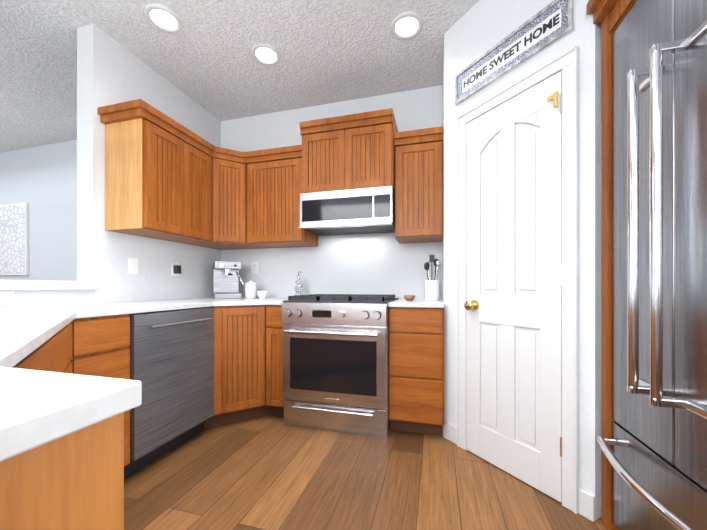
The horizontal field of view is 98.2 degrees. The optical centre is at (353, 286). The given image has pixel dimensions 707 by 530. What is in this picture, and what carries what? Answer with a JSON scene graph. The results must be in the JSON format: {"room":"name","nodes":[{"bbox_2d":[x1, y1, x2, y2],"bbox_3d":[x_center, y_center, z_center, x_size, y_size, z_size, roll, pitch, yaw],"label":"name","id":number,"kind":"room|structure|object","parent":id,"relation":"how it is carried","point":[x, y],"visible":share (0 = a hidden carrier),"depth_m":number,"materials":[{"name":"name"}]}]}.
{"room":"kitchen","nodes":[
{"label":"kitchen","id":0,"kind":"room"},
{"bbox_2d":[0,140,76,280],"bbox_3d":[-4.220,-0.350,3.956,5.585,2.740,0.200,0,0,15],"label":"wall","id":1,"kind":"structure","parent":0,"point":[41,180],"depth_m":3.71,"materials":[{"name":"paint"}]},
{"bbox_2d":[0,202,28,275],"bbox_3d":[-4.358,-0.590,3.875,0.680,0.900,0.027,0,0,15],"label":"wall art","id":2,"kind":"object","parent":1,"relation":"attached to","point":[14,238],"visible":1,"depth_m":3.83,"materials":[{"name":"white plastic"}]},
{"bbox_2d":[0,24,220,307],"bbox_3d":[-2.025,-0.350,1.087,0.146,2.740,4.400,0,0,15],"label":"wall","id":3,"kind":"structure","parent":0,"point":[122,74],"depth_m":2.13,"materials":[{"name":"white paint"}]},
{"bbox_2d":[0,291,13,305],"bbox_3d":[-1.817,0.062,1.569,0.006,0.075,0.118,0,0,15],"label":"outlet","id":4,"kind":"object","parent":3,"relation":"attached to","point":[6,298],"visible":1,"depth_m":1.59,"materials":[{"name":"white plastic"}]},
{"bbox_2d":[0,280,95,289],"bbox_3d":[-2.187,-0.007,0.494,0.210,0.055,3.170,0,0,15],"label":"cap","id":5,"kind":"object","parent":3,"relation":"on","point":[41,285],"visible":0.98,"depth_m":1.74,"materials":[{"name":"grey paint"}]},
{"bbox_2d":[128,258,137,273],"bbox_3d":[-1.628,-0.150,2.264,0.008,0.118,0.075,0,0,15],"label":"outlet","id":6,"kind":"object","parent":3,"relation":"attached to","point":[132,265],"visible":1,"depth_m":2.26,"materials":[{"name":"white plastic"}]},
{"bbox_2d":[97,99,214,242],"bbox_3d":[-1.431,-0.782,2.306,0.364,0.805,0.676,0,0,15],"label":"upper cabinet","id":7,"kind":"object","parent":3,"relation":"attached to","point":[157,174],"visible":1,"depth_m":2.07,"materials":[{"name":"brown wood"}]},
{"bbox_2d":[171,262,180,275],"bbox_3d":[-1.510,-0.150,2.626,0.050,0.118,0.075,0,0,15],"label":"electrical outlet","id":8,"kind":"object","parent":3,"relation":"attached to","point":[175,268],"visible":1,"depth_m":2.61,"materials":[{"name":"white plastic"}]},
{"bbox_2d":[0,0,478,152],"bbox_3d":[-2.398,-1.770,0.307,11.000,0.100,6.500,0,0,15],"label":"ceiling","id":9,"kind":"structure","parent":0,"point":[332,51],"depth_m":2.25,"materials":[{"name":"white paint"}]},
{"bbox_2d":[144,4,182,32],"bbox_3d":[-1.216,-1.714,1.967,0.210,0.012,0.210,0,0,15],"label":"recessed light","id":10,"kind":"object","parent":9,"relation":"in","point":[163,18],"visible":1,"depth_m":1.96,"materials":[{"name":"grey paint"}]},
{"bbox_2d":[251,43,280,65],"bbox_3d":[-0.648,-1.714,2.269,0.210,0.012,0.210,0,0,15],"label":"recessed light","id":11,"kind":"object","parent":9,"relation":"in","point":[265,54],"visible":1,"depth_m":2.26,"materials":[{"name":"grey paint"}]},
{"bbox_2d":[391,12,422,39],"bbox_3d":[0.352,-1.714,2.021,0.210,0.012,0.210,0,0,15],"label":"recessed light","id":12,"kind":"object","parent":9,"relation":"in","point":[406,25],"visible":1,"depth_m":2.01,"materials":[{"name":"grey paint"}]},
{"bbox_2d":[221,85,442,299],"bbox_3d":[-0.320,-0.350,2.958,2.465,2.740,0.100,0,0,15],"label":"wall","id":13,"kind":"structure","parent":0,"point":[381,263],"depth_m":2.85,"materials":[{"name":"paint"}]},
{"bbox_2d":[183,146,261,249],"bbox_3d":[-1.196,-0.783,2.866,0.528,0.805,0.528,0,0,15],"label":"upper cabinet","id":14,"kind":"object","parent":13,"relation":"attached to","point":[228,199],"visible":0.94,"depth_m":2.66,"materials":[{"name":"brown wood"}]},
{"bbox_2d":[251,262,257,273],"bbox_3d":[-0.994,-0.190,3.083,0.075,0.118,0.008,0,0,15],"label":"electrical outlet","id":15,"kind":"object","parent":13,"relation":"attached to","point":[254,267],"visible":1,"depth_m":3.08,"materials":[{"name":"white plastic"}]},
{"bbox_2d":[244,145,317,247],"bbox_3d":[-0.651,-0.783,2.805,0.556,0.805,0.364,0,0,15],"label":"upper cabinet","id":16,"kind":"object","parent":13,"relation":"attached to","point":[274,183],"visible":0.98,"depth_m":2.66,"materials":[{"name":"brown wood"}]},
{"bbox_2d":[299,108,397,192],"bbox_3d":[-0.019,-1.050,2.604,0.760,0.580,0.424,0,0,15],"label":"upper cabinet","id":17,"kind":"object","parent":13,"relation":"attached to","point":[351,151],"visible":0.92,"depth_m":2.42,"materials":[{"name":"brown wood"}]},
{"bbox_2d":[298,186,394,235],"bbox_3d":[-0.024,-0.613,2.587,0.756,0.290,0.458,0,0,15],"label":"over-the-range microwave","id":18,"kind":"object","parent":17,"relation":"attached to","point":[356,211],"visible":0.98,"depth_m":2.41,"materials":[{"name":"silver metal"}]},
{"bbox_2d":[394,126,442,242],"bbox_3d":[0.535,-0.782,2.486,0.364,0.805,0.364,0,0,15],"label":"upper cabinet","id":19,"kind":"object","parent":13,"relation":"attached to","point":[418,185],"visible":0.96,"depth_m":2.34,"materials":[{"name":"brown wood"}]},
{"bbox_2d":[124,415,606,529],"bbox_3d":[-2.398,1.070,0.307,11.000,0.100,6.500,0,0,15],"label":"floor","id":20,"kind":"structure","parent":0,"point":[271,472],"depth_m":1.55,"materials":[{"name":"brown wood"}]},
{"bbox_2d":[12,323,71,373],"bbox_3d":[-0.890,0.580,0.856,0.931,0.880,0.714,0,0,15],"label":"base cabinet","id":21,"kind":"object","parent":20,"relation":"on","point":[53,353],"visible":0.15,"depth_m":0.55,"materials":[{"name":"brown wood"}]},
{"bbox_2d":[0,297,287,461],"bbox_3d":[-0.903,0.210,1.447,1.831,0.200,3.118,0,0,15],"label":"countertop","id":22,"kind":"structure","parent":21,"relation":"on","point":[38,408],"depth_m":0.35,"materials":[{"name":"stone"}]},
{"bbox_2d":[212,261,243,298],"bbox_3d":[-1.188,-0.058,2.868,0.336,0.335,0.336,0,0,15],"label":"coffee machine","id":23,"kind":"object","parent":22,"relation":"on","point":[225,279],"visible":1,"depth_m":2.84,"materials":[{"name":"silver metal"}]},
{"bbox_2d":[245,281,256,297],"bbox_3d":[-0.974,0.027,2.906,0.108,0.165,0.108,0,0,15],"label":"canister","id":24,"kind":"object","parent":22,"relation":"on","point":[250,289],"visible":1,"depth_m":2.86,"materials":[{"name":"white ceramic"}]},
{"bbox_2d":[257,291,267,297],"bbox_3d":[-0.846,0.075,2.841,0.096,0.068,0.096,0,0,15],"label":"bowl","id":25,"kind":"object","parent":22,"relation":"on","point":[262,294],"visible":1,"depth_m":2.81,"materials":[{"name":"white ceramic"}]},
{"bbox_2d":[295,272,302,294],"bbox_3d":[-0.498,-0.014,2.788,0.074,0.246,0.074,0,0,15],"label":"soap bottle","id":26,"kind":"object","parent":22,"relation":"on","point":[298,286],"visible":0.83,"depth_m":2.76,"materials":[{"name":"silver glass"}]},
{"bbox_2d":[0,412,123,529],"bbox_3d":[-0.360,0.580,0.050,0.020,0.880,0.642,0,0,15],"label":"cabinet end panel","id":27,"kind":"object","parent":20,"relation":"on","point":[73,480],"depth_m":0.30,"materials":[{"name":"brown wood"}]},
{"bbox_2d":[70,314,129,466],"bbox_3d":[-1.492,0.580,1.534,0.648,0.880,0.277,0,0,15],"label":"base cabinet","id":28,"kind":"object","parent":20,"relation":"on","point":[100,346],"visible":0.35,"depth_m":1.46,"materials":[{"name":"brown wood"}]},
{"bbox_2d":[124,307,213,478],"bbox_3d":[-1.345,0.581,1.949,0.682,0.878,0.596,0,0,15],"label":"dishwasher","id":29,"kind":"object","parent":20,"relation":"on","point":[172,361],"visible":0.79,"depth_m":1.80,"materials":[{"name":"black metal"}]},
{"bbox_2d":[204,305,270,428],"bbox_3d":[-1.062,0.580,2.642,0.903,0.880,0.893,0,0,15],"label":"base cabinet","id":30,"kind":"object","parent":20,"relation":"on","point":[239,363],"visible":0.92,"depth_m":2.26,"materials":[{"name":"brown wood"}]},
{"bbox_2d":[266,305,284,416],"bbox_3d":[-0.507,0.580,2.624,0.184,0.880,0.638,0,0,15],"label":"base cabinet","id":31,"kind":"object","parent":20,"relation":"on","point":[274,364],"visible":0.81,"depth_m":2.33,"materials":[{"name":"brown wood"}]},
{"bbox_2d":[282,294,398,437],"bbox_3d":[-0.066,0.545,2.432,0.760,0.950,0.780,0,0,15],"label":"range oven","id":32,"kind":"object","parent":20,"relation":"on","point":[335,362],"visible":0.98,"depth_m":2.11,"materials":[{"name":"silver metal"}]},
{"bbox_2d":[389,307,443,435],"bbox_3d":[0.498,0.580,2.354,0.366,0.880,0.638,0,0,15],"label":"drawers","id":33,"kind":"object","parent":20,"relation":"on","point":[416,369],"visible":0.92,"depth_m":2.05,"materials":[{"name":"brown wood"}]},
{"bbox_2d":[388,299,443,307],"bbox_3d":[0.497,0.125,2.349,0.366,0.030,0.648,0,0,15],"label":"countertop","id":34,"kind":"structure","parent":33,"relation":"on","point":[423,303],"depth_m":2.06,"materials":[{"name":"stone"}]},
{"bbox_2d":[404,295,415,300],"bbox_3d":[0.431,0.088,2.352,0.090,0.042,0.090,0,0,15],"label":"bowl","id":35,"kind":"object","parent":34,"relation":"on","point":[409,297],"visible":1,"depth_m":2.32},
{"bbox_2d":[424,255,439,299],"bbox_3d":[0.626,-0.071,2.445,0.121,0.360,0.116,0,0,15],"label":"utensil crock","id":36,"kind":"object","parent":34,"relation":"on","point":[431,289],"visible":1,"depth_m":2.41,"materials":[{"name":"white ceramic"}]},
{"bbox_2d":[586,0,636,529],"bbox_3d":[1.335,-0.105,0.845,0.870,2.250,0.788,0,0,15],"label":"surround","id":37,"kind":"object","parent":20,"relation":"on","point":[609,15],"visible":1,"depth_m":1.28,"materials":[{"name":"brown wood"}]},
{"bbox_2d":[597,0,706,529],"bbox_3d":[1.306,-0.015,0.853,0.890,2.070,0.700,0,0,15],"label":"fridge","id":38,"kind":"object","parent":20,"relation":"on","point":[656,455],"visible":1,"depth_m":0.96,"materials":[{"name":"silver metal"}]},
{"bbox_2d":[443,57,443,301],"bbox_3d":[0.737,-0.350,2.337,0.100,2.740,0.550,0,0,15],"label":"wall","id":39,"kind":"structure","parent":0,"point":[443,179],"depth_m":2.29,"materials":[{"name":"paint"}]},
{"bbox_2d":[444,0,600,520],"bbox_3d":[0.877,-0.350,1.733,0.100,2.740,0.868,0,0,-30],"label":"wall","id":40,"kind":"structure","parent":0,"point":[479,28],"depth_m":1.38,"materials":[{"name":"paint"}]},
{"bbox_2d":[464,71,562,501],"bbox_3d":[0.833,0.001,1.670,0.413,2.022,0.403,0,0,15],"label":"pantry door","id":41,"kind":"structure","parent":40,"relation":"in","point":[514,284],"depth_m":1.62,"materials":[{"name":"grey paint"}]},
{"bbox_2d":[455,0,574,105],"bbox_3d":[0.831,-1.265,1.687,0.022,0.190,0.679,0,0,-30],"label":"home sign","id":42,"kind":"object","parent":40,"relation":"attached to","point":[565,10],"visible":1,"depth_m":1.61,"materials":[{"name":"white wood"}]},
{"bbox_2d":[464,13,559,87],"bbox_3d":[0.832,-1.267,1.686,0.002,0.046,0.558,0,0,-29],"label":"lettering","id":43,"kind":"object","parent":42,"relation":"attached to","point":[545,27],"visible":1,"depth_m":1.65,"materials":[{"name":"black paint"}]},
{"bbox_2d":[457,46,578,513],"bbox_3d":[0.840,-0.029,1.670,0.028,2.099,0.677,0,0,-30],"label":"door frame","id":44,"kind":"structure","parent":40,"relation":"attached to","point":[566,63],"depth_m":1.41,"materials":[{"name":"grey paint"}]},
{"bbox_2d":[443,421,594,521],"bbox_3d":[0.828,0.965,1.705,0.014,0.110,0.868,0,0,-30],"label":"baseboard","id":45,"kind":"structure","parent":40,"relation":"attached to","point":[586,504],"depth_m":1.36,"materials":[{"name":"grey paint"}]}
]}

